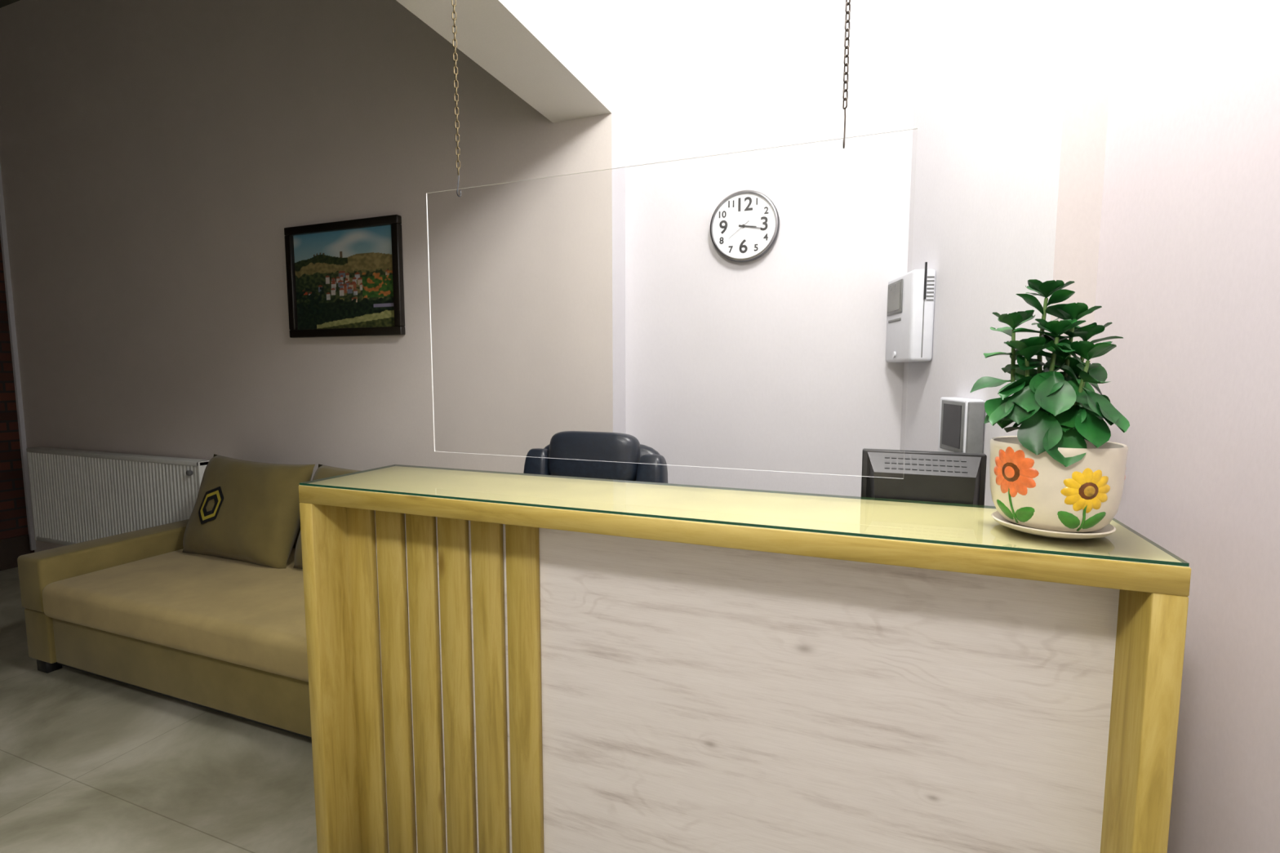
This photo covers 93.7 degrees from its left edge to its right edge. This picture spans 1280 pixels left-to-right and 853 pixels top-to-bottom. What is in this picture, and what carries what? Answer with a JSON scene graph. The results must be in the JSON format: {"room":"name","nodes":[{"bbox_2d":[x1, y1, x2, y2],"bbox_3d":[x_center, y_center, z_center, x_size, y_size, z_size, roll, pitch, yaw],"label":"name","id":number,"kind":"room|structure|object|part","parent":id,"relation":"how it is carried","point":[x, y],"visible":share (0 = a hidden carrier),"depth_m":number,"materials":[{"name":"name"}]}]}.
{"room":"lobby","nodes":[
{"label":"lobby","id":0,"kind":"room"},
{"bbox_2d":[0,0,19,8],"bbox_3d":[-3.612,-2.761,1.112,4.836,0.106,5.904,2,6,21],"label":"ceiling","id":1,"kind":"structure","parent":0,"point":[2,2],"depth_m":4.23,"materials":[{"name":"grey paint"}]},
{"bbox_2d":[426,0,917,479],"bbox_3d":[-0.014,-0.974,1.531,1.338,2.154,0.020,2,6,21],"label":"screen","id":2,"kind":"object","parent":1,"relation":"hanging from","point":[847,12],"visible":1,"depth_m":1.65,"materials":[{"name":"clear glass"}]},
{"bbox_3d":[-0.530,-1.033,1.724,0.010,0.602,0.010,2,6,21],"label":"chain","id":3,"kind":"part","parent":2,"relation":"part of","materials":[{"name":"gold metal"}]},
{"bbox_3d":[0.467,-1.377,1.309,0.011,1.311,0.011,2,6,21],"label":"chain","id":4,"kind":"part","parent":2,"relation":"part of","materials":[{"name":"metal"}]},
{"bbox_2d":[0,235,34,553],"bbox_3d":[-5.757,-0.754,2.236,0.160,4.096,5.692,2,6,21],"label":"wall","id":5,"kind":"structure","parent":0,"point":[13,515],"depth_m":4.57,"materials":[{"name":"red brick"}]},
{"bbox_2d":[0,534,30,571],"bbox_3d":[-5.738,1.187,2.217,0.016,0.234,5.340,2,6,21],"label":"baseboard","id":6,"kind":"structure","parent":5,"relation":"attached to","point":[11,548],"depth_m":4.60,"materials":[{"name":"wood"}]},
{"bbox_2d":[0,567,317,852],"bbox_3d":[-1.897,1.483,0.837,8.511,0.106,5.904,2,6,21],"label":"floor","id":7,"kind":"structure","parent":0,"point":[90,763],"depth_m":2.26,"materials":[{"name":"tile"}]},
{"bbox_2d":[17,453,359,739],"bbox_3d":[-1.873,0.720,3.005,2.192,1.021,0.984,2,6,21],"label":"sofa","id":8,"kind":"object","parent":7,"relation":"on","point":[206,609],"visible":0.51,"depth_m":2.82,"materials":[{"name":"beige fabric"}]},
{"bbox_3d":[-2.798,0.994,3.400,0.200,0.255,0.957,2,6,21],"label":"arm","id":9,"kind":"part","parent":8,"relation":"part of"},
{"bbox_3d":[-2.800,0.731,3.371,0.200,0.269,0.968,2,6,21],"label":"arm","id":10,"kind":"part","parent":8,"relation":"part of"},
{"bbox_2d":[42,547,308,682],"bbox_3d":[-1.887,0.832,2.980,1.787,0.176,0.910,2,6,21],"label":"seat cushion","id":11,"kind":"object","parent":8,"relation":"on","point":[246,615],"depth_m":2.68,"materials":[{"name":"beige fabric"}]},
{"bbox_2d":[182,453,315,568],"bbox_3d":[-2.161,0.458,3.301,0.820,0.553,0.309,2,6,21],"label":"cushion","id":12,"kind":"object","parent":8,"relation":"on","point":[245,514],"depth_m":3.18,"materials":[{"name":"beige fabric"}]},
{"bbox_3d":[-1.716,0.683,3.413,1.787,0.383,0.106,2,6,21],"label":"backrest","id":13,"kind":"part","parent":8,"relation":"part of","materials":[{"name":"beige fabric"}]},
{"bbox_2d":[293,464,359,568],"bbox_3d":[-1.409,0.482,3.036,0.766,0.522,0.297,2,6,21],"label":"cushion","id":14,"kind":"object","parent":8,"relation":"on","point":[323,471],"depth_m":3.10,"materials":[{"name":"beige fabric"}]},
{"bbox_2d":[523,431,667,483],"bbox_3d":[-0.260,0.664,2.300,0.655,1.261,0.617,2,6,21],"label":"office chair","id":15,"kind":"object","parent":7,"relation":"on","point":[604,447],"visible":0.25,"depth_m":2.38,"materials":[{"name":"black leather"}]},
{"bbox_2d":[298,464,1191,852],"bbox_3d":[0.087,0.755,1.663,1.950,1.195,0.659,2,6,21],"label":"reception desk","id":16,"kind":"object","parent":7,"relation":"on","point":[499,662],"visible":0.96,"depth_m":1.39,"materials":[{"name":"yellow wood"}]},
{"bbox_3d":[-0.854,0.763,1.868,0.048,1.141,0.363,2,6,21],"label":"panel","id":17,"kind":"part","parent":16,"relation":"part of","materials":[{"name":"yellow wood"}]},
{"bbox_3d":[0.034,0.175,1.472,1.944,0.006,0.357,2,6,21],"label":"glass plate","id":18,"kind":"part","parent":16,"relation":"part of","materials":[{"name":"clear glass"}]},
{"bbox_3d":[0.034,0.202,1.474,1.950,0.048,0.363,2,6,21],"label":"frame","id":19,"kind":"part","parent":16,"relation":"part of","materials":[{"name":"yellow wood"}]},
{"bbox_2d":[861,448,986,505],"bbox_3d":[0.694,0.279,1.494,0.277,0.434,0.172,2,6,21],"label":"computer monitor","id":20,"kind":"object","parent":16,"relation":"on","point":[953,477],"visible":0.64,"depth_m":1.44,"materials":[{"name":"black plastic"}]},
{"bbox_2d":[969,279,1129,539],"bbox_3d":[0.775,-0.038,1.138,0.256,0.478,0.243,2,6,21],"label":"potted plant","id":21,"kind":"object","parent":16,"relation":"on","point":[1060,477],"visible":1,"depth_m":1.08,"materials":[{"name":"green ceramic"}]},
{"bbox_3d":[0.699,0.160,1.151,0.014,0.034,0.037,-3,6,-29],"label":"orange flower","id":22,"kind":"part","parent":21,"relation":"part of","materials":[{"name":"green ceramic"}]},
{"bbox_3d":[0.688,0.085,1.119,0.004,0.024,0.023,-2,5,-17],"label":"orange flower","id":23,"kind":"part","parent":21,"relation":"part of","materials":[{"name":"ceramic"}]},
{"bbox_3d":[0.704,0.148,1.129,0.026,0.070,0.007,-1,5,-12],"label":"orange flower stem","id":24,"kind":"part","parent":21,"relation":"part of","materials":[{"name":"green ceramic"}]},
{"bbox_3d":[0.711,0.163,1.112,0.014,0.035,0.037,0,5,-5],"label":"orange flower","id":25,"kind":"part","parent":21,"relation":"part of","materials":[{"name":"green ceramic"}]},
{"bbox_3d":[0.794,0.109,1.154,0.217,0.160,0.217,2,6,21],"label":"pot","id":26,"kind":"part","parent":21,"relation":"part of","materials":[{"name":"beige ceramic"}]},
{"bbox_3d":[0.764,0.167,1.068,0.037,0.034,0.014,-1,5,-6],"label":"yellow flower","id":27,"kind":"part","parent":21,"relation":"part of","materials":[{"name":"green ceramic"}]},
{"bbox_3d":[0.785,0.162,1.065,0.007,0.054,0.024,1,5,11],"label":"yellow flower stem","id":28,"kind":"part","parent":21,"relation":"part of","materials":[{"name":"green ceramic"}]},
{"bbox_3d":[0.783,0.113,1.044,0.020,0.021,0.004,1,5,6],"label":"yellow flower","id":29,"kind":"part","parent":21,"relation":"part of","materials":[{"name":"yellow ceramic"}]},
{"bbox_3d":[0.805,0.168,1.064,0.037,0.035,0.015,2,6,21],"label":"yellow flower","id":30,"kind":"part","parent":21,"relation":"part of","materials":[{"name":"green ceramic"}]},
{"bbox_3d":[0.918,0.826,1.180,0.048,1.141,0.344,2,6,21],"label":"panel","id":31,"kind":"part","parent":16,"relation":"part of","materials":[{"name":"yellow wood"}]},
{"bbox_2d":[0,0,626,552],"bbox_3d":[-2.396,-0.897,3.817,4.979,4.096,0.319,2,6,21],"label":"wall","id":32,"kind":"structure","parent":0,"point":[157,157],"depth_m":3.50,"materials":[{"name":"beige paint"}]},
{"bbox_2d":[0,164,35,550],"bbox_3d":[-4.769,-1.016,4.535,0.027,3.989,0.027,2,6,21],"label":"trim","id":33,"kind":"structure","parent":32,"relation":"attached to","point":[3,234],"depth_m":4.58,"materials":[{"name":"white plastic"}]},
{"bbox_2d":[26,446,209,545],"bbox_3d":[-3.655,0.536,4.200,1.916,0.702,0.129,2,6,22],"label":"radiator","id":34,"kind":"object","parent":32,"relation":"attached to","point":[77,495],"visible":0.68,"depth_m":4.18,"materials":[{"name":"metal"}]},
{"bbox_3d":[-4.542,0.507,4.527,0.023,0.702,0.082,2,6,21],"label":"panel","id":35,"kind":"part","parent":34,"relation":"part of","materials":[{"name":"metal"}]},
{"bbox_3d":[-3.658,0.871,4.221,1.915,0.032,0.080,2,6,21],"label":"rail","id":36,"kind":"part","parent":34,"relation":"part of","materials":[{"name":"metal"}]},
{"bbox_2d":[26,446,208,466],"bbox_3d":[-3.659,0.204,4.160,1.915,0.032,0.082,2,6,21],"label":"grille","id":37,"kind":"object","parent":34,"relation":"attached to","point":[111,457],"depth_m":4.10,"materials":[{"name":"metal"}]},
{"bbox_3d":[-2.776,0.568,3.852,0.023,0.702,0.082,2,6,21],"label":"panel","id":38,"kind":"part","parent":34,"relation":"part of","materials":[{"name":"metal"}]},
{"bbox_2d":[284,214,405,337],"bbox_3d":[-1.657,-0.820,3.347,0.824,0.628,0.036,2,6,21],"label":"framed landscape painting","id":39,"kind":"object","parent":32,"relation":"attached to","point":[344,277],"visible":1,"depth_m":3.34,"materials":[{"name":"black wood"}]},
{"bbox_3d":[-2.022,-0.832,3.486,0.045,0.538,0.036,2,6,21],"label":"frame","id":40,"kind":"part","parent":39,"relation":"part of","materials":[{"name":"black wood"}]},
{"bbox_3d":[-1.657,-1.110,3.321,0.824,0.045,0.036,2,6,21],"label":"frame","id":41,"kind":"part","parent":39,"relation":"part of","materials":[{"name":"black wood"}]},
{"bbox_3d":[-1.657,-0.529,3.373,0.824,0.045,0.036,2,6,21],"label":"frame","id":42,"kind":"part","parent":39,"relation":"part of","materials":[{"name":"black wood"}]},
{"bbox_3d":[-1.294,-0.807,3.208,0.045,0.538,0.036,2,6,21],"label":"frame","id":43,"kind":"part","parent":39,"relation":"part of","materials":[{"name":"black wood"}]},
{"bbox_2d":[396,0,611,123],"bbox_3d":[-1.232,-1.910,0.215,0.302,1.426,5.372,2,6,21],"label":"ceiling beam","id":44,"kind":"structure","parent":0,"point":[555,55],"depth_m":2.30,"materials":[{"name":"white paint"}]},
{"bbox_2d":[624,0,917,497],"bbox_3d":[0.547,-0.803,2.777,1.264,4.096,0.160,2,6,21],"label":"wall","id":45,"kind":"structure","parent":0,"point":[773,362],"depth_m":2.68,"materials":[{"name":"paint"}]},
{"bbox_2d":[710,190,779,262],"bbox_3d":[0.466,-0.896,2.688,0.311,0.311,0.047,2,6,21],"label":"wall clock","id":46,"kind":"object","parent":45,"relation":"attached to","point":[744,225],"visible":1,"depth_m":2.68,"materials":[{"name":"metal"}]},
{"bbox_2d":[900,0,1279,852],"bbox_3d":[1.105,-0.515,-0.387,2.055,4.096,5.692,2,6,21],"label":"wall","id":47,"kind":"structure","parent":0,"point":[1127,152],"depth_m":1.28,"materials":[{"name":"paint"}]},
{"bbox_2d":[885,262,935,362],"bbox_3d":[1.051,-0.434,2.350,0.090,0.360,0.298,0,5,4],"label":"intercom","id":48,"kind":"object","parent":47,"relation":"attached to","point":[921,291],"visible":1,"depth_m":2.23,"materials":[{"name":"white plastic"}]},
{"bbox_2d":[937,397,985,453],"bbox_3d":[1.033,0.040,1.942,0.059,0.261,0.212,0,5,4],"label":"speaker","id":49,"kind":"object","parent":47,"relation":"attached to","point":[962,420],"visible":0.59,"depth_m":1.87,"materials":[{"name":"white plastic"}]}
]}

